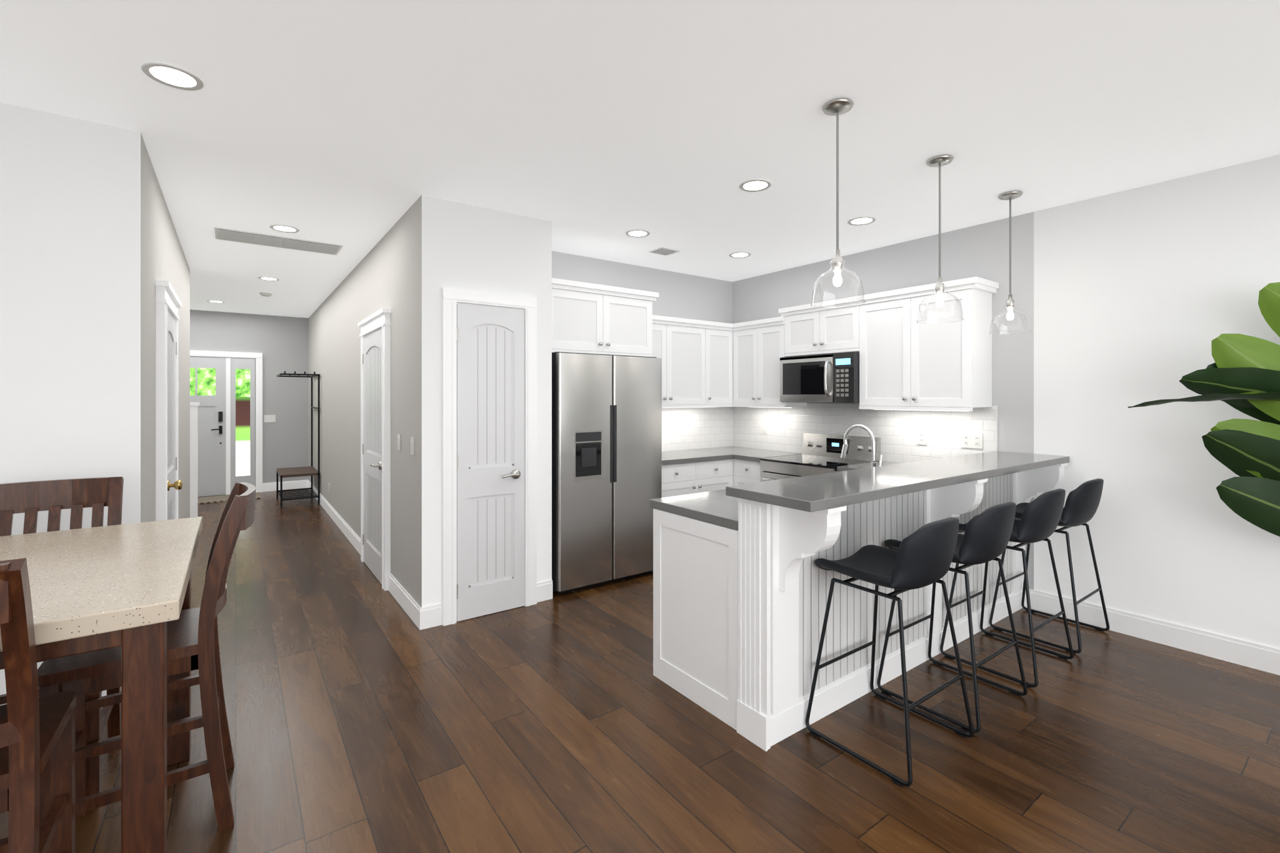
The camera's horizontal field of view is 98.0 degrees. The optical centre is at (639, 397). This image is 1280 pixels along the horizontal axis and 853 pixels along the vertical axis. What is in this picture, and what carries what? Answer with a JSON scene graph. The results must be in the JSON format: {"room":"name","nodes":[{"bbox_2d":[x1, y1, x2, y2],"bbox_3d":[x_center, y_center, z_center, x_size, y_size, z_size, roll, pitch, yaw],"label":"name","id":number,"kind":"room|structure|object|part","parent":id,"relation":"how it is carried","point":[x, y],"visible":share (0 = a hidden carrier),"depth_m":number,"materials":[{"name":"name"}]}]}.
{"room":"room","nodes":[
{"label":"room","id":0,"kind":"room"},
{"bbox_2d":[0,101,106,694],"bbox_3d":[-3.714,0.090,1.800,2.910,2.740,0.120,0,0,-36],"label":"wall","id":1,"kind":"structure","parent":0,"point":[53,166],"depth_m":2.50,"materials":[{"name":"grey paint"}]},
{"bbox_2d":[0,686,121,709],"bbox_3d":[-3.625,1.393,1.781,3.030,0.135,0.015,0,0,-36],"label":"baseboard","id":2,"kind":"structure","parent":1,"relation":"attached to","point":[104,693],"depth_m":2.59,"materials":[{"name":"white"}]},
{"bbox_2d":[106,124,189,526],"bbox_3d":[-3.502,0.090,4.087,0.120,2.740,3.570,0,0,-36],"label":"wall","id":3,"kind":"structure","parent":0,"point":[144,247],"depth_m":2.67,"materials":[{"name":"grey paint"}]},
{"bbox_2d":[155,280,181,521],"bbox_3d":[-3.015,0.395,3.569,0.060,2.129,0.946,0,0,-36],"label":"door frame","id":4,"kind":"structure","parent":3,"relation":"attached to","point":[167,299],"depth_m":3.21,"materials":[{"name":"white wood"}]},
{"bbox_2d":[167,310,182,519],"bbox_3d":[-2.997,0.458,3.589,0.108,1.995,0.730,0,0,-36],"label":"hall door","id":5,"kind":"structure","parent":3,"relation":"in","point":[172,485],"depth_m":3.70,"materials":[{"name":"white paint"}]},
{"bbox_2d":[190,309,308,496],"bbox_3d":[-6.616,0.090,8.123,3.290,2.740,0.120,0,0,-36],"label":"wall","id":6,"kind":"structure","parent":0,"point":[282,341],"depth_m":8.72,"materials":[{"name":"grey paint"}]},
{"bbox_2d":[190,356,225,496],"bbox_3d":[-6.549,0.430,8.030,0.910,2.040,0.104,0,0,-36],"label":"entry door","id":7,"kind":"structure","parent":6,"relation":"in","point":[207,375],"depth_m":8.21,"materials":[{"name":"grey wood"}]},
{"bbox_2d":[190,350,262,494],"bbox_3d":[-6.420,0.388,8.159,1.460,2.145,0.052,0,0,-36],"label":"door frame","id":8,"kind":"structure","parent":6,"relation":"attached to","point":[258,357],"depth_m":8.41,"materials":[{"name":"white wood"}]},
{"bbox_2d":[230,358,254,491],"bbox_3d":[-6.031,0.430,8.449,0.300,2.040,0.035,0,0,-36],"label":"sidelight window","id":9,"kind":"structure","parent":6,"relation":"in","point":[242,370],"depth_m":8.43,"materials":[{"name":"grey"}]},
{"bbox_2d":[263,415,275,422],"bbox_3d":[-5.763,0.330,8.659,0.150,0.115,0.010,0,0,-36],"label":"switch","id":10,"kind":"object","parent":6,"relation":"attached to","point":[267,418],"visible":1,"depth_m":8.66,"materials":[{"name":"white plastic"}]},
{"bbox_2d":[262,480,307,491],"bbox_3d":[-6.582,1.393,8.063,3.035,0.135,0.015,0,0,-36],"label":"baseboard","id":11,"kind":"structure","parent":6,"relation":"attached to","point":[267,487],"depth_m":8.78,"materials":[{"name":"white wood"}]},
{"bbox_2d":[308,195,441,607],"bbox_3d":[-3.314,0.090,6.276,0.120,2.740,6.750,0,0,-36],"label":"wall","id":12,"kind":"structure","parent":0,"point":[401,274],"depth_m":3.98,"materials":[{"name":"grey paint"}]},
{"bbox_2d":[328,483,329,493],"bbox_3d":[-3.882,1.130,6.945,0.010,0.115,0.075,0,0,-36],"label":"outlet","id":13,"kind":"object","parent":12,"relation":"attached to","point":[329,483],"visible":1,"depth_m":6.92,"materials":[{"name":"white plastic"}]},
{"bbox_2d":[307,480,421,629],"bbox_3d":[-3.368,1.393,6.236,0.015,0.135,6.750,0,0,-36],"label":"baseboard","id":14,"kind":"structure","parent":12,"relation":"attached to","point":[407,603],"depth_m":4.17,"materials":[{"name":"white wood"}]},
{"bbox_2d":[362,328,381,584],"bbox_3d":[-2.229,0.458,4.599,0.093,1.995,0.820,0,0,-36],"label":"hall door","id":15,"kind":"structure","parent":12,"relation":"in","point":[372,356],"depth_m":4.64,"materials":[{"name":"white paint"}]},
{"bbox_2d":[358,308,391,591],"bbox_3d":[-2.211,0.395,4.606,0.060,2.129,1.036,0,0,-36],"label":"door frame","id":16,"kind":"structure","parent":12,"relation":"attached to","point":[381,319],"depth_m":4.23,"materials":[{"name":"white wood"}]},
{"bbox_2d":[397,433,400,450],"bbox_3d":[-1.724,0.320,3.976,0.010,0.115,0.075,0,0,-36],"label":"switch","id":17,"kind":"object","parent":12,"relation":"attached to","point":[399,435],"visible":1,"depth_m":3.96,"materials":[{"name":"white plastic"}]},
{"bbox_2d":[410,436,414,454],"bbox_3d":[-1.507,0.320,3.677,0.010,0.115,0.075,0,0,-36],"label":"switch","id":18,"kind":"object","parent":12,"relation":"attached to","point":[412,438],"visible":1,"depth_m":3.66,"materials":[{"name":"white plastic"}]},
{"bbox_2d":[441,198,551,583],"bbox_3d":[-0.997,0.090,3.862,0.790,2.740,0.120,0,0,-36],"label":"wall","id":19,"kind":"structure","parent":0,"point":[483,249],"depth_m":3.90,"materials":[{"name":"grey paint"}]},
{"bbox_2d":[419,580,552,629],"bbox_3d":[-1.012,1.393,3.768,0.925,0.135,0.015,0,0,-36],"label":"baseboard","id":20,"kind":"structure","parent":19,"relation":"attached to","point":[430,616],"depth_m":3.56,"materials":[{"name":"white wood"}]},
{"bbox_2d":[441,286,537,626],"bbox_3d":[-1.002,0.378,3.756,0.651,2.165,0.046,0,0,-36],"label":"door frame","id":21,"kind":"structure","parent":19,"relation":"attached to","point":[450,297],"depth_m":3.60,"materials":[{"name":"white wood"}]},
{"bbox_2d":[456,303,524,621],"bbox_3d":[-0.991,0.422,3.732,0.475,2.065,0.093,0,0,-36],"label":"pantry door","id":22,"kind":"structure","parent":19,"relation":"in","point":[490,340],"depth_m":3.74,"materials":[{"name":"white paint"}]},
{"bbox_2d":[0,0,1279,318],"bbox_3d":[-1.575,-1.330,3.059,8.090,0.100,14.240,0,0,-36],"label":"ceiling","id":23,"kind":"structure","parent":0,"point":[600,121],"depth_m":2.44,"materials":[{"name":"white paint"}]},
{"bbox_2d":[141,61,203,90],"bbox_3d":[-1.855,-1.274,2.212,0.192,0.007,0.192,0,0,-36],"label":"recessed light","id":24,"kind":"object","parent":23,"relation":"in","point":[169,75],"visible":1,"depth_m":2.21,"materials":[{"name":"white plastic"}]},
{"bbox_2d":[206,300,224,303],"bbox_3d":[-5.633,-1.274,7.391,0.192,0.007,0.192,0,0,-36],"label":"recessed light","id":25,"kind":"object","parent":23,"relation":"in","point":[208,300],"visible":1,"depth_m":7.39,"materials":[{"name":"white plastic"}]},
{"bbox_2d":[259,291,271,296],"bbox_3d":[-4.579,-1.260,6.809,0.130,0.035,0.130,0,0,-36],"label":"smoke detector","id":26,"kind":"object","parent":23,"relation":"attached to","point":[263,294],"visible":1,"depth_m":6.77,"materials":[{"name":"white plastic"}]},
{"bbox_2d":[258,276,279,281],"bbox_3d":[-3.987,-1.274,5.978,0.192,0.007,0.192,0,0,-36],"label":"recessed light","id":27,"kind":"object","parent":23,"relation":"in","point":[263,278],"visible":1,"depth_m":5.98,"materials":[{"name":"white plastic"}]},
{"bbox_2d":[214,226,343,254],"bbox_3d":[-2.953,-1.272,4.572,0.860,0.012,0.370,0,0,-36],"label":"ceiling vent","id":28,"kind":"object","parent":23,"relation":"in","point":[220,234],"visible":1,"depth_m":4.53,"materials":[{"name":"white plastic"}]},
{"bbox_2d":[269,224,299,233],"bbox_3d":[-2.686,-1.274,4.205,0.192,0.007,0.192,0,0,-36],"label":"recessed light","id":29,"kind":"object","parent":23,"relation":"in","point":[281,228],"visible":1,"depth_m":4.20,"materials":[{"name":"white plastic"}]},
{"bbox_2d":[625,229,649,237],"bbox_3d":[-0.018,-1.274,4.327,0.192,0.007,0.192,0,0,-36],"label":"recessed light","id":30,"kind":"object","parent":23,"relation":"in","point":[636,233],"visible":1,"depth_m":4.32,"materials":[{"name":"white plastic"}]},
{"bbox_2d":[648,247,679,255],"bbox_3d":[0.210,-1.272,4.863,0.200,0.011,0.180,0,0,-36],"label":"ceiling vent","id":31,"kind":"object","parent":23,"relation":"in","point":[664,251],"visible":1,"depth_m":4.84,"materials":[{"name":"white plastic"}]},
{"bbox_2d":[729,251,750,258],"bbox_3d":[0.894,-1.274,4.977,0.192,0.007,0.192,0,0,-36],"label":"recessed light","id":32,"kind":"object","parent":23,"relation":"in","point":[739,254],"visible":1,"depth_m":4.97,"materials":[{"name":"white plastic"}]},
{"bbox_2d":[739,179,771,191],"bbox_3d":[0.694,-1.274,3.348,0.192,0.007,0.192,0,0,-36],"label":"recessed light","id":33,"kind":"object","parent":23,"relation":"in","point":[752,185],"visible":1,"depth_m":3.34,"materials":[{"name":"white plastic"}]},
{"bbox_2d":[810,97,864,308],"bbox_3d":[0.864,-0.844,2.433,0.226,0.868,0.226,0,0,-36],"label":"pendant light","id":34,"kind":"object","parent":23,"relation":"hanging from","point":[836,107],"visible":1,"depth_m":2.42,"materials":[{"name":"silver metal"}]},
{"bbox_2d":[847,216,876,225],"bbox_3d":[1.602,-1.274,4.021,0.192,0.007,0.192,0,0,-36],"label":"recessed light","id":35,"kind":"object","parent":23,"relation":"in","point":[865,220],"visible":1,"depth_m":4.02,"materials":[{"name":"white plastic"}]},
{"bbox_2d":[916,154,964,323],"bbox_3d":[1.611,-0.844,2.988,0.226,0.868,0.226,0,0,-36],"label":"pendant light","id":36,"kind":"object","parent":23,"relation":"hanging from","point":[940,160],"visible":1,"depth_m":2.98,"materials":[{"name":"silver metal"}]},
{"bbox_2d":[989,190,1031,334],"bbox_3d":[2.328,-0.844,3.498,0.226,0.868,0.226,0,0,-36],"label":"pendant light","id":37,"kind":"object","parent":23,"relation":"hanging from","point":[1009,195],"visible":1,"depth_m":3.49,"materials":[{"name":"silver metal"}]},
{"bbox_2d":[0,490,1279,852],"bbox_3d":[-1.575,1.510,3.059,8.090,0.100,14.240,0,0,-36],"label":"floor","id":38,"kind":"structure","parent":0,"point":[547,726],"depth_m":2.36,"materials":[{"name":"brown wood"}]},
{"bbox_2d":[0,558,76,852],"bbox_3d":[-1.578,0.900,1.219,0.410,1.125,0.542,0,0,-36],"label":"dining chair","id":39,"kind":"object","parent":38,"relation":"on","point":[34,729],"visible":1,"depth_m":1.21,"materials":[{"name":"brown wood"}]},
{"bbox_2d":[0,476,123,796],"bbox_3d":[-2.249,0.900,2.082,0.410,1.125,0.542,0,0,-36],"label":"dining chair","id":40,"kind":"object","parent":38,"relation":"on","point":[30,497],"visible":0.34,"depth_m":2.26,"materials":[{"name":"brown wood"}]},
{"bbox_2d":[0,516,202,852],"bbox_3d":[-2.012,0.985,1.535,1.220,0.950,1.220,0,0,-36],"label":"dining table","id":41,"kind":"object","parent":38,"relation":"on","point":[94,589],"visible":0.98,"depth_m":1.44,"materials":[{"name":"stone"}]},
{"bbox_2d":[37,481,255,852],"bbox_3d":[-1.669,0.900,1.940,0.542,1.125,0.410,0,0,-36],"label":"dining chair","id":42,"kind":"object","parent":38,"relation":"on","point":[192,639],"visible":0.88,"depth_m":1.86,"materials":[{"name":"brown wood"}]},
{"bbox_2d":[190,402,199,517],"bbox_3d":[-5.367,0.760,6.669,0.130,1.400,0.130,0,0,-36],"label":"stair newel post","id":43,"kind":"object","parent":38,"relation":"on","point":[194,406],"visible":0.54,"depth_m":6.64,"materials":[{"name":"white wood"}]},
{"bbox_2d":[198,492,261,503],"bbox_3d":[-6.143,1.452,7.897,1.250,0.013,0.560,0,0,-36],"label":"doormat","id":44,"kind":"object","parent":38,"relation":"on","point":[224,498],"visible":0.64,"depth_m":7.92,"materials":[{"name":"beige fabric"}]},
{"bbox_2d":[276,371,319,508],"bbox_3d":[-4.832,0.555,7.849,0.455,1.810,0.882,0,0,-36],"label":"coat rack","id":45,"kind":"object","parent":38,"relation":"on","point":[308,470],"visible":1,"depth_m":7.67,"materials":[{"name":"black metal"}]},
{"bbox_2d":[551,351,661,594],"bbox_3d":[-0.418,0.561,4.626,0.957,1.797,0.759,0,0,-36],"label":"refrigerator","id":46,"kind":"object","parent":38,"relation":"on","point":[607,409],"visible":0.89,"depth_m":4.26,"materials":[{"name":"grey metal"}]},
{"bbox_2d":[551,276,1069,730],"bbox_3d":[0.829,0.282,4.112,2.717,2.355,3.077,0,0,-36],"label":"kitchen cabinets","id":47,"kind":"object","parent":38,"relation":"on","point":[905,364],"visible":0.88,"depth_m":4.09,"materials":[{"name":"white painted wood"},{"name":"grey quartz"},{"name":"stainless steel"}]},
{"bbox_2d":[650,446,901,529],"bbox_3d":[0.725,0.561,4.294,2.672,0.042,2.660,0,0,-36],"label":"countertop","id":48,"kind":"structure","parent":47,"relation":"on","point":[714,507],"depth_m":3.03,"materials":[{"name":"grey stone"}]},
{"bbox_2d":[840,424,882,467],"bbox_3d":[1.359,0.351,3.406,0.120,0.375,0.249,0,0,-36],"label":"faucet","id":49,"kind":"object","parent":48,"relation":"in","point":[844,452],"depth_m":3.35,"materials":[{"name":"silver metal"}]},
{"bbox_2d":[736,472,1025,751],"bbox_3d":[1.555,0.945,3.148,2.681,1.030,0.166,0,0,-36],"label":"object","id":50,"kind":"structure","parent":47,"relation":"attached to","point":[779,631],"depth_m":2.55,"materials":[{"name":"white wood"}]},
{"bbox_2d":[779,463,1067,591],"bbox_3d":[1.692,0.620,2.995,2.580,0.380,0.250,0,0,-36],"label":"corbels","id":51,"kind":"object","parent":50,"relation":"attached to","point":[802,534],"visible":0.7,"depth_m":2.35,"materials":[{"name":"white wood"}]},
{"bbox_2d":[770,589,1022,746],"bbox_3d":[1.552,1.393,3.153,2.648,0.135,0.155,0,0,-36],"label":"baseboard","id":52,"kind":"structure","parent":47,"relation":"attached to","point":[829,699],"depth_m":2.75,"materials":[{"name":"white wood"}]},
{"bbox_2d":[760,433,880,481],"bbox_3d":[1.534,0.900,4.827,0.716,1.120,0.757,0,0,-36],"label":"stove","id":53,"kind":"object","parent":38,"relation":"on","point":[821,453],"visible":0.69,"depth_m":4.85,"materials":[{"name":"grey metal"}]},
{"bbox_2d":[805,517,974,787],"bbox_3d":[1.079,0.972,2.401,0.538,0.976,0.514,0,0,-36],"label":"bar stool","id":54,"kind":"object","parent":38,"relation":"on","point":[922,558],"visible":1,"depth_m":2.24,"materials":[{"name":"charcoal leather"},{"name":"black metal"}]},
{"bbox_3d":[1.080,0.639,2.401,0.470,0.316,0.518,0,0,-36],"label":"seat","id":55,"kind":"part","parent":54,"relation":"part of","materials":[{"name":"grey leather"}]},
{"bbox_2d":[876,501,1027,733],"bbox_3d":[1.536,0.972,2.734,0.538,0.976,0.514,0,0,-36],"label":"bar stool","id":56,"kind":"object","parent":38,"relation":"on","point":[987,535],"visible":0.76,"depth_m":2.52,"materials":[{"name":"charcoal leather"},{"name":"black metal"}]},
{"bbox_3d":[1.537,0.639,2.733,0.470,0.316,0.518,0,0,-36],"label":"seat","id":57,"kind":"part","parent":56,"relation":"part of","materials":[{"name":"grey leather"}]},
{"bbox_2d":[940,488,1073,688],"bbox_3d":[2.054,0.972,3.110,0.538,0.976,0.514,0,0,-36],"label":"bar stool","id":58,"kind":"object","parent":38,"relation":"on","point":[1040,517],"visible":0.74,"depth_m":2.89,"materials":[{"name":"charcoal leather"},{"name":"black metal"}]},
{"bbox_3d":[2.054,0.639,3.110,0.470,0.316,0.518,0,0,-36],"label":"seat","id":59,"kind":"part","parent":58,"relation":"part of","materials":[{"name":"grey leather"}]},
{"bbox_2d":[989,478,1109,653],"bbox_3d":[2.567,0.972,3.483,0.538,0.976,0.514,0,0,-36],"label":"bar stool","id":60,"kind":"object","parent":38,"relation":"on","point":[1082,503],"visible":0.71,"depth_m":3.27,"materials":[{"name":"charcoal leather"},{"name":"black metal"}]},
{"bbox_3d":[2.568,0.639,3.483,0.470,0.316,0.518,0,0,-36],"label":"seat","id":61,"kind":"part","parent":60,"relation":"part of","materials":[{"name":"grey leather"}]},
{"bbox_2d":[1128,281,1279,536],"bbox_3d":[3.181,0.440,2.210,0.956,2.041,1.936,0,0,-36],"label":"plant","id":62,"kind":"object","parent":38,"relation":"on","point":[1244,375],"visible":1,"depth_m":2.79,"materials":[{"name":"green plant"}]},
{"bbox_2d":[551,250,732,323],"bbox_3d":[-0.059,0.090,5.446,2.590,2.740,0.120,0,0,-36],"label":"wall","id":63,"kind":"structure","parent":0,"point":[681,295],"depth_m":5.59,"materials":[{"name":"grey paint"}]},
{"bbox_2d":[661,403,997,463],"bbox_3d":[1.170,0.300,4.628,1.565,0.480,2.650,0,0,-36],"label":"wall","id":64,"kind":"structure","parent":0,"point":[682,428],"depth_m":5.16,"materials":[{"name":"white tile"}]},
{"bbox_2d":[661,403,997,463],"bbox_3d":[1.170,0.300,4.628,1.565,0.480,2.650,0,0,-36],"label":"tile backsplash","id":65,"kind":"structure","parent":64,"relation":"attached to","point":[682,428],"depth_m":5.16,"materials":[{"name":"white tile"}]},
{"bbox_2d":[732,154,1279,649],"bbox_3d":[3.419,0.090,2.967,0.120,2.740,8.220,0,0,-36],"label":"wall","id":66,"kind":"structure","parent":0,"point":[1134,289],"depth_m":3.42,"materials":[{"name":"grey paint"}]},
{"bbox_2d":[760,422,766,433],"bbox_3d":[1.282,0.320,5.779,0.010,0.115,0.075,0,0,-36],"label":"outlet","id":67,"kind":"object","parent":66,"relation":"attached to","point":[763,425],"visible":1,"depth_m":5.78,"materials":[{"name":"white plastic"}]},
{"bbox_2d":[780,351,859,403],"bbox_3d":[1.645,-0.163,4.908,0.461,0.415,0.757,0,0,-36],"label":"microwave","id":68,"kind":"object","parent":66,"relation":"attached to","point":[831,378],"visible":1,"depth_m":4.75,"materials":[{"name":"grey metal"}]},
{"bbox_2d":[917,430,926,444],"bbox_3d":[2.253,0.320,4.444,0.010,0.115,0.075,0,0,-36],"label":"outlet","id":69,"kind":"object","parent":66,"relation":"attached to","point":[922,435],"visible":1,"depth_m":4.44,"materials":[{"name":"white plastic"}]},
{"bbox_2d":[960,432,982,448],"bbox_3d":[2.470,0.320,4.145,0.010,0.115,0.150,0,0,-36],"label":"outlet","id":70,"kind":"object","parent":66,"relation":"attached to","point":[968,440],"visible":1,"depth_m":4.14,"materials":[{"name":"white plastic"}]},
{"bbox_2d":[1023,588,1279,675],"bbox_3d":[4.189,1.393,1.792,0.015,0.135,5.173,0,0,-36],"label":"baseboard","id":71,"kind":"structure","parent":66,"relation":"attached to","point":[1257,656],"depth_m":3.27,"materials":[{"name":"white wood"}]}
]}

